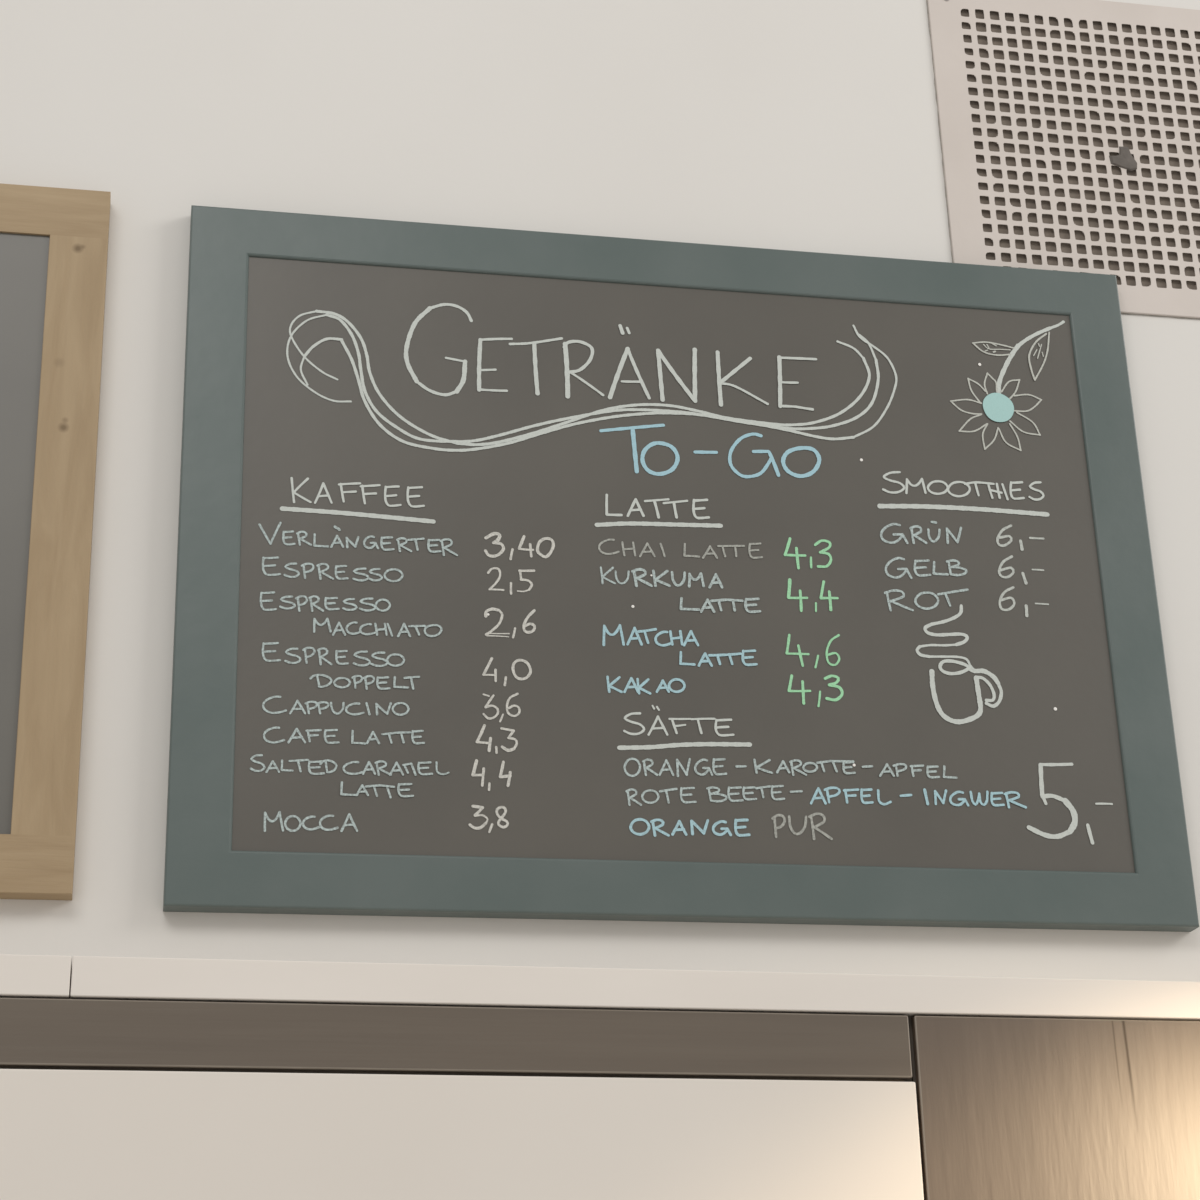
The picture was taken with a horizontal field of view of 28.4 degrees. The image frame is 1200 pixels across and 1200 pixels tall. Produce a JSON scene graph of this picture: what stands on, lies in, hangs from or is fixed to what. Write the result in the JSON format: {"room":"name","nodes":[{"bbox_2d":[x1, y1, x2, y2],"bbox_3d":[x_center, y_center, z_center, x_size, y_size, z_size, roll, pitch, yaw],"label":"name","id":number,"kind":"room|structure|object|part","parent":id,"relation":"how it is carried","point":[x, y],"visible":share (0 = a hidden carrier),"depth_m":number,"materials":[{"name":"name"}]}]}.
{"room":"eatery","nodes":[
{"label":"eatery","id":0,"kind":"room"},
{"bbox_2d":[0,0,1199,981],"bbox_3d":[-0.161,0.643,1.887,4.800,3.350,0.120,3,-22,-11],"label":"wall","id":1,"kind":"structure","parent":0,"point":[792,125],"depth_m":2.25,"materials":[{"name":"paint"}]},
{"bbox_2d":[0,183,110,899],"bbox_3d":[-0.878,-0.084,1.957,0.900,0.657,0.020,3,-22,-11],"label":"picture frame","id":2,"kind":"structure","parent":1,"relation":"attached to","point":[54,241],"depth_m":2.03,"materials":[{"name":"brown wood"}]},
{"bbox_3d":[-0.869,0.198,1.843,0.900,0.049,0.020,3,-22,-11],"label":"frame rail","id":3,"kind":"part","parent":2,"relation":"part of","materials":[{"name":"brown wood"}]},
{"bbox_3d":[-0.887,-0.365,2.071,0.900,0.050,0.020,3,-22,-11],"label":"frame rail","id":4,"kind":"part","parent":2,"relation":"part of","materials":[{"name":"brown wood"}]},
{"bbox_2d":[0,997,923,1199],"bbox_3d":[-0.631,1.192,1.326,1.730,1.906,0.298,3,-23,-11],"label":"upper cabinet","id":5,"kind":"object","parent":1,"relation":"attached to","point":[101,1099],"visible":1,"depth_m":1.62,"materials":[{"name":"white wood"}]},
{"bbox_2d":[0,954,71,998],"bbox_3d":[-0.945,0.281,1.634,1.136,0.028,0.300,3,-23,-11],"label":"trim","id":6,"kind":"structure","parent":5,"relation":"on","point":[21,976],"depth_m":1.60,"materials":[{"name":"paint"}]},
{"bbox_3d":[-0.236,1.111,1.283,0.979,1.709,0.008,3,-23,-11],"label":"door","id":7,"kind":"part","parent":5,"relation":"part of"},
{"bbox_2d":[163,205,1198,931],"bbox_3d":[0.076,-0.033,2.139,0.900,0.657,0.020,3,-22,-11],"label":"chalkboard","id":8,"kind":"object","parent":1,"relation":"attached to","point":[520,574],"visible":1,"depth_m":2.12,"materials":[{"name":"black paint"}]},
{"bbox_2d":[983,393,1013,421],"bbox_3d":[0.379,-0.183,2.256,0.031,0.031,0.001,3,-22,-11],"label":"flower","id":9,"kind":"object","parent":8,"relation":"on","point":[997,407],"depth_m":2.26,"materials":[{"name":"teal paint"}]},
{"bbox_3d":[0.415,-0.233,2.285,0.078,0.087,0.001,3,-22,-11],"label":"flower stem","id":10,"kind":"part","parent":8,"relation":"part of","materials":[{"name":"white paint"}]},
{"bbox_2d":[926,0,1199,319],"bbox_3d":[0.530,-0.455,2.423,0.387,0.376,0.016,3,-22,-11],"label":"air vent","id":11,"kind":"object","parent":1,"relation":"in","point":[1069,130],"visible":0.98,"depth_m":2.41,"materials":[{"name":"metal"}]},
{"bbox_3d":[0.296,1.455,-0.666,4.800,0.100,4.320,3,-22,-11],"label":"floor","id":12,"kind":"structure","parent":0,"visible":0},
{"bbox_2d":[908,1016,1199,1199],"bbox_3d":[0.596,1.257,1.560,0.769,1.906,0.298,3,-23,-11],"label":"wood panel","id":13,"kind":"object","parent":12,"relation":"on","point":[1009,1108],"visible":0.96,"depth_m":1.71,"materials":[{"name":"brown wood"}]},
{"bbox_2d":[70,956,1199,1020],"bbox_3d":[0.282,0.345,1.868,1.363,0.028,0.300,3,-23,-11],"label":"trim","id":14,"kind":"structure","parent":13,"relation":"on","point":[93,977],"depth_m":1.68,"materials":[{"name":"paint"}]}
]}

